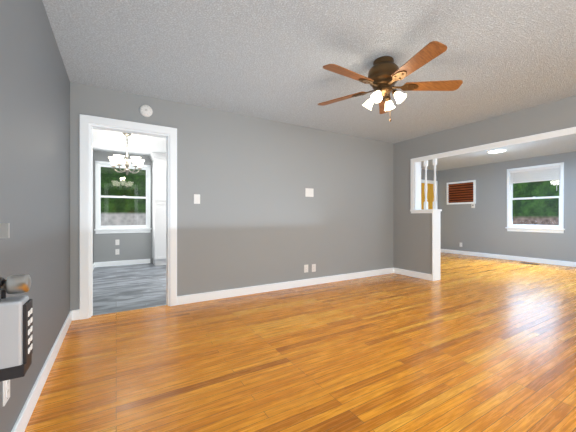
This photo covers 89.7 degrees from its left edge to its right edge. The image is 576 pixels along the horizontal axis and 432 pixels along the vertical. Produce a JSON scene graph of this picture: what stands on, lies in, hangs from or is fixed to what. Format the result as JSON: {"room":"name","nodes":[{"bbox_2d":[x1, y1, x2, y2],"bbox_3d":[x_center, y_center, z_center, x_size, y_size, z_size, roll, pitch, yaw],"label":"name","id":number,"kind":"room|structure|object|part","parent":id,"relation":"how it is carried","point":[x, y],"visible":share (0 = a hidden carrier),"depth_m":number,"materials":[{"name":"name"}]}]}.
{"room":"empty living room","nodes":[
{"label":"empty living room","id":0,"kind":"room"},
{"bbox_2d":[0,295,28,368],"bbox_3d":[-0.715,0.297,0.742,0.065,0.171,0.072,0,0,-31],"label":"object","id":1,"kind":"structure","parent":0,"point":[11,331],"depth_m":0.72,"materials":[{"name":"grey plastic"}]},
{"bbox_2d":[0,277,5,298],"bbox_3d":[-0.729,0.185,0.734,0.010,0.063,0.054,0,0,-31],"label":"shackle","id":2,"kind":"object","parent":1,"relation":"attached to","point":[3,293],"visible":0.69,"depth_m":0.75,"materials":[{"name":"grey metal"}]},
{"bbox_2d":[0,0,93,431],"bbox_3d":[-1.646,-0.156,1.861,0.120,2.440,9.920,0,0,-31],"label":"wall","id":3,"kind":"structure","parent":0,"point":[34,146],"depth_m":1.69,"materials":[{"name":"grey paint"}]},
{"bbox_2d":[3,380,9,405],"bbox_3d":[-1.198,0.729,1.234,0.008,0.118,0.075,0,0,-31],"label":"electrical outlet","id":4,"kind":"object","parent":3,"relation":"attached to","point":[6,390],"visible":0.71,"depth_m":1.22,"materials":[{"name":"white plastic"}]},
{"bbox_2d":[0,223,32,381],"bbox_3d":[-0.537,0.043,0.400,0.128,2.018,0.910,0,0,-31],"label":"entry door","id":5,"kind":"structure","parent":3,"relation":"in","point":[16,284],"depth_m":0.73,"materials":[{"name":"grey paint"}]},
{"bbox_3d":[-0.715,0.106,0.742,0.081,0.203,0.066,0,0,-31],"label":"knob","id":6,"kind":"part","parent":5,"relation":"part of","materials":[{"name":"silver metal"}]},
{"bbox_2d":[11,310,71,431],"bbox_3d":[-0.668,1.012,0.348,0.016,0.105,6.080,0,0,-31],"label":"baseboard","id":7,"kind":"structure","parent":3,"relation":"attached to","point":[23,419],"depth_m":1.73,"materials":[{"name":"white wood"}]},
{"bbox_2d":[94,151,152,262],"bbox_3d":[-1.987,-0.156,7.357,4.905,2.440,0.120,0,0,-31],"label":"wall","id":8,"kind":"structure","parent":0,"point":[133,246],"depth_m":6.32,"materials":[{"name":"grey paint"}]},
{"bbox_2d":[94,259,149,266],"bbox_3d":[-3.599,1.012,6.321,1.075,0.105,0.016,0,0,-31],"label":"baseboard","id":9,"kind":"structure","parent":8,"relation":"attached to","point":[120,263],"depth_m":6.30,"materials":[{"name":"white wood"}]},
{"bbox_2d":[94,161,151,233],"bbox_3d":[-3.606,-0.404,6.366,1.085,1.531,0.170,0,0,-31],"label":"kitchen window","id":10,"kind":"structure","parent":8,"relation":"in","point":[115,228],"depth_m":6.31,"materials":[{"name":"white wood"}]},
{"bbox_2d":[93,263,165,315],"bbox_3d":[-1.062,1.094,5.848,5.195,0.060,3.660,0,0,-31],"label":"floor","id":11,"kind":"structure","parent":0,"point":[121,288],"depth_m":4.34,"materials":[{"name":"grey wood"}]},
{"bbox_2d":[149,152,165,265],"bbox_3d":[-2.716,-0.154,6.548,0.715,2.436,0.519,0,0,-31],"label":"pantry cabinet","id":12,"kind":"object","parent":11,"relation":"on","point":[158,160],"visible":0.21,"depth_m":6.28,"materials":[{"name":"white wood"}]},
{"bbox_2d":[70,82,392,309],"bbox_3d":[-0.149,-0.156,4.261,4.905,2.440,0.120,0,0,-31],"label":"wall","id":13,"kind":"structure","parent":0,"point":[255,217],"depth_m":4.04,"materials":[{"name":"grey paint"}]},
{"bbox_2d":[72,309,79,320],"bbox_3d":[-2.182,1.012,2.975,0.064,0.105,0.016,0,0,-31],"label":"baseboard","id":14,"kind":"structure","parent":13,"relation":"attached to","point":[75,314],"depth_m":2.97,"materials":[{"name":"white wood"}]},
{"bbox_2d":[80,114,176,319],"bbox_3d":[-1.779,0.004,3.293,0.953,2.126,0.160,0,0,-31],"label":"door frame","id":15,"kind":"structure","parent":13,"relation":"attached to","point":[88,124],"depth_m":3.10,"materials":[{"name":"white wood"}]},
{"bbox_2d":[139,105,152,116],"bbox_3d":[-1.616,-1.208,3.298,0.136,0.136,0.038,0,0,-31],"label":"smoke detector","id":16,"kind":"object","parent":13,"relation":"attached to","point":[145,110],"visible":1,"depth_m":3.29,"materials":[{"name":"white plastic"}]},
{"bbox_2d":[194,194,199,203],"bbox_3d":[-1.129,-0.218,3.598,0.075,0.118,0.018,0,0,-31],"label":"light switch","id":17,"kind":"object","parent":13,"relation":"attached to","point":[196,198],"visible":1,"depth_m":3.60,"materials":[{"name":"white plastic"}]},
{"bbox_2d":[177,267,393,304],"bbox_3d":[0.330,1.012,4.466,3.872,0.105,0.016,0,0,-31],"label":"baseboard","id":18,"kind":"structure","parent":13,"relation":"attached to","point":[201,297],"depth_m":4.14,"materials":[{"name":"white wood"}]},
{"bbox_2d":[304,265,307,272],"bbox_3d":[0.280,0.798,4.441,0.075,0.118,0.008,0,0,-31],"label":"electrical outlet","id":19,"kind":"object","parent":13,"relation":"attached to","point":[305,268],"visible":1,"depth_m":4.43,"materials":[{"name":"white plastic"}]},
{"bbox_2d":[305,188,313,196],"bbox_3d":[0.336,-0.371,4.468,0.150,0.130,0.018,0,0,-31],"label":"double light switch","id":20,"kind":"object","parent":13,"relation":"attached to","point":[309,192],"visible":1,"depth_m":4.47,"materials":[{"name":"white plastic"}]},
{"bbox_2d":[312,264,315,271],"bbox_3d":[0.402,0.802,4.513,0.075,0.118,0.008,0,0,-31],"label":"electrical outlet","id":21,"kind":"object","parent":13,"relation":"attached to","point":[313,267],"visible":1,"depth_m":4.51,"materials":[{"name":"white plastic"}]},
{"bbox_2d":[24,252,575,431],"bbox_3d":[2.692,1.094,3.227,8.975,0.060,7.840,0,0,-31],"label":"floor","id":22,"kind":"structure","parent":0,"point":[392,352],"depth_m":2.14,"materials":[{"name":"brown wood"}]},
{"bbox_2d":[42,0,575,170],"bbox_3d":[2.161,-1.416,4.121,8.975,0.080,9.920,0,0,-31],"label":"ceiling","id":23,"kind":"structure","parent":0,"point":[266,59],"depth_m":2.50,"materials":[{"name":"white paint"}]},
{"bbox_2d":[108,133,144,174],"bbox_3d":[-2.673,-1.028,4.808,0.544,0.695,0.526,0,0,-31],"label":"chandelier","id":24,"kind":"object","parent":23,"relation":"hanging from","point":[119,159],"visible":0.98,"depth_m":4.73,"materials":[{"name":"white glass"}]},
{"bbox_3d":[-2.859,-0.903,4.748,0.164,0.125,0.162,0,0,-31],"label":"lamp shade","id":25,"kind":"part","parent":24,"relation":"part of","materials":[{"name":"white glass"}]},
{"bbox_3d":[-2.796,-0.787,4.771,0.202,0.128,0.096,0,0,-31],"label":"arm","id":26,"kind":"part","parent":24,"relation":"part of"},
{"bbox_3d":[-2.682,-0.903,4.593,0.163,0.125,0.164,0,0,-31],"label":"lamp shade","id":27,"kind":"part","parent":24,"relation":"part of","materials":[{"name":"white glass"}]},
{"bbox_3d":[-2.679,-0.787,4.657,0.143,0.128,0.179,0,0,-31],"label":"arm","id":28,"kind":"part","parent":24,"relation":"part of"},
{"bbox_3d":[-2.766,-0.903,4.964,0.162,0.125,0.164,0,0,-31],"label":"lamp shade","id":29,"kind":"part","parent":24,"relation":"part of","materials":[{"name":"white glass"}]},
{"bbox_3d":[-2.538,-0.787,4.741,0.143,0.128,0.179,0,0,-31],"label":"arm","id":30,"kind":"part","parent":24,"relation":"part of"},
{"bbox_3d":[-2.582,-0.787,4.898,0.202,0.128,0.096,0,0,-31],"label":"arm","id":31,"kind":"part","parent":24,"relation":"part of"},
{"bbox_3d":[-2.480,-0.903,4.713,0.163,0.125,0.164,0,0,-31],"label":"lamp shade","id":32,"kind":"part","parent":24,"relation":"part of","materials":[{"name":"white glass"}]},
{"bbox_3d":[-2.532,-0.903,4.942,0.164,0.125,0.162,0,0,-31],"label":"lamp shade","id":33,"kind":"part","parent":24,"relation":"part of","materials":[{"name":"white glass"}]},
{"bbox_2d":[318,41,462,121],"bbox_3d":[0.812,-1.107,2.535,1.243,0.538,1.285,0,0,-31],"label":"ceiling fan","id":34,"kind":"object","parent":23,"relation":"hanging from","point":[386,74],"visible":1,"depth_m":2.48,"materials":[{"name":"brown wood"}]},
{"bbox_3d":[0.514,-1.148,2.824,0.267,0.038,0.483,0,0,-31],"label":"blade","id":35,"kind":"part","parent":34,"relation":"part of","materials":[{"name":"brown wood"}]},
{"bbox_3d":[0.500,-1.148,2.326,0.494,0.038,0.137,0,0,-31],"label":"blade","id":36,"kind":"part","parent":34,"relation":"part of","materials":[{"name":"brown wood"}]},
{"bbox_3d":[0.730,-1.025,2.654,0.098,0.106,0.103,0,0,-31],"label":"lamp shade","id":37,"kind":"part","parent":34,"relation":"part of","materials":[{"name":"white glass"}]},
{"bbox_3d":[0.755,-1.025,2.448,0.103,0.106,0.098,0,0,-31],"label":"lamp shade","id":38,"kind":"part","parent":34,"relation":"part of","materials":[{"name":"white glass"}]},
{"bbox_3d":[0.791,-1.084,2.489,0.081,0.076,0.054,0,0,-31],"label":"arm","id":39,"kind":"part","parent":34,"relation":"part of"},
{"bbox_3d":[0.993,-1.148,2.959,0.432,0.038,0.375,0,0,-31],"label":"blade","id":40,"kind":"part","parent":34,"relation":"part of","materials":[{"name":"brown wood"}]},
{"bbox_3d":[0.899,-1.084,2.639,0.081,0.076,0.054,0,0,-31],"label":"arm","id":41,"kind":"part","parent":34,"relation":"part of"},
{"bbox_3d":[0.936,-1.025,2.680,0.103,0.106,0.098,0,0,-31],"label":"lamp shade","id":42,"kind":"part","parent":34,"relation":"part of","materials":[{"name":"white glass"}]},
{"bbox_3d":[0.920,-1.084,2.510,0.054,0.076,0.081,0,0,-31],"label":"arm","id":43,"kind":"part","parent":34,"relation":"part of"},
{"bbox_3d":[0.961,-1.025,2.474,0.098,0.106,0.103,0,0,-31],"label":"lamp shade","id":44,"kind":"part","parent":34,"relation":"part of","materials":[{"name":"white glass"}]},
{"bbox_3d":[0.952,-1.148,2.157,0.230,0.038,0.491,0,0,-31],"label":"blade","id":45,"kind":"part","parent":34,"relation":"part of","materials":[{"name":"brown wood"}]},
{"bbox_3d":[1.268,-1.148,2.543,0.450,0.038,0.346,0,0,-31],"label":"blade","id":46,"kind":"part","parent":34,"relation":"part of","materials":[{"name":"brown wood"}]},
{"bbox_2d":[487,149,506,152],"bbox_3d":[4.350,-1.361,6.031,0.330,0.030,0.330,0,0,-31],"label":"recessed light","id":47,"kind":"object","parent":23,"relation":"in","point":[496,150],"visible":1,"depth_m":5.99,"materials":[{"name":"white"}]},
{"bbox_2d":[421,169,437,180],"bbox_3d":[2.904,-0.156,7.841,3.660,2.440,0.120,0,0,-31],"label":"wall","id":48,"kind":"structure","parent":0,"point":[430,174],"depth_m":8.52,"materials":[{"name":"grey paint"}]},
{"bbox_2d":[421,183,433,208],"bbox_3d":[4.052,0.039,8.474,0.796,2.026,0.115,0,0,-31],"label":"door","id":49,"kind":"structure","parent":48,"relation":"in","point":[430,196],"depth_m":8.54,"materials":[{"name":"yellow wood"}]},
{"bbox_2d":[421,179,437,208],"bbox_3d":[4.035,-0.001,8.502,0.980,2.135,0.140,0,0,-31],"label":"door frame","id":50,"kind":"structure","parent":48,"relation":"attached to","point":[428,181],"depth_m":8.66,"materials":[{"name":"white wood"}]},
{"bbox_2d":[393,96,575,273],"bbox_3d":[2.697,-0.156,4.439,0.170,2.440,9.920,0,0,-31],"label":"wall","id":51,"kind":"structure","parent":0,"point":[412,241],"depth_m":4.82,"materials":[{"name":"grey paint"}]},
{"bbox_2d":[394,268,431,280],"bbox_3d":[2.188,1.012,5.114,0.016,0.105,0.767,0,0,-31],"label":"baseboard","id":52,"kind":"structure","parent":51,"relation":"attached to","point":[420,275],"depth_m":5.08,"materials":[{"name":"white wood"}]},
{"bbox_2d":[410,127,575,280],"bbox_3d":[3.049,0.021,3.846,0.240,2.085,3.100,0,0,-31],"label":"door frame","id":53,"kind":"structure","parent":51,"relation":"attached to","point":[415,193],"depth_m":4.78,"materials":[{"name":"white wood"}]},
{"bbox_2d":[424,160,427,208],"bbox_3d":[2.374,-0.558,4.982,0.050,0.875,0.050,0,0,-31],"label":"baluster","id":54,"kind":"object","parent":53,"relation":"on","point":[425,188],"visible":1,"depth_m":4.97,"materials":[{"name":"white wood"}]},
{"bbox_2d":[433,159,436,208],"bbox_3d":[2.458,-0.558,4.840,0.050,0.875,0.050,0,0,-31],"label":"baluster","id":55,"kind":"object","parent":53,"relation":"on","point":[434,186],"visible":0.98,"depth_m":4.82,"materials":[{"name":"white wood"}]},
{"bbox_2d":[438,151,575,261],"bbox_3d":[6.499,-0.156,5.487,0.120,2.440,7.840,0,0,-31],"label":"wall","id":56,"kind":"structure","parent":0,"point":[480,226],"depth_m":7.35,"materials":[{"name":"grey paint"}]},
{"bbox_2d":[446,180,475,204],"bbox_3d":[4.845,-0.667,8.125,0.041,0.640,0.789,0,0,-31],"label":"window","id":57,"kind":"structure","parent":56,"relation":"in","point":[461,192],"depth_m":8.11,"materials":[{"name":"brown wood"}]},
{"bbox_2d":[440,249,575,266],"bbox_3d":[6.441,1.012,5.452,0.016,0.105,7.600,0,0,-31],"label":"baseboard","id":58,"kind":"structure","parent":56,"relation":"attached to","point":[543,261],"depth_m":7.04,"materials":[{"name":"white wood"}]},
{"bbox_2d":[505,162,564,232],"bbox_3d":[5.730,-0.406,6.734,0.170,1.536,1.094,0,0,-31],"label":"east window","id":59,"kind":"structure","parent":56,"relation":"in","point":[545,228],"depth_m":6.67,"materials":[{"name":"white wood"}]},
{"bbox_2d":[510,165,559,183],"bbox_3d":[5.693,-0.842,6.712,0.052,0.555,0.932,0,0,-31],"label":"window blind","id":60,"kind":"object","parent":59,"relation":"attached to","point":[525,174],"visible":0.9,"depth_m":6.68,"materials":[{"name":"white fabric"}]},
{"label":"outside","id":61,"kind":"structure","parent":0,"visible":0},
{"bbox_2d":[101,167,145,225],"bbox_3d":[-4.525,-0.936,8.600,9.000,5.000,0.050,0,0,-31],"label":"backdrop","id":62,"kind":"structure","parent":61,"point":[120,192],"depth_m":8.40,"materials":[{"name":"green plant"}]},
{"bbox_2d":[513,170,558,224],"bbox_3d":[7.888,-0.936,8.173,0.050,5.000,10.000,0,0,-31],"label":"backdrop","id":63,"kind":"structure","parent":61,"point":[535,206],"depth_m":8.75,"materials":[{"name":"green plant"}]}
]}

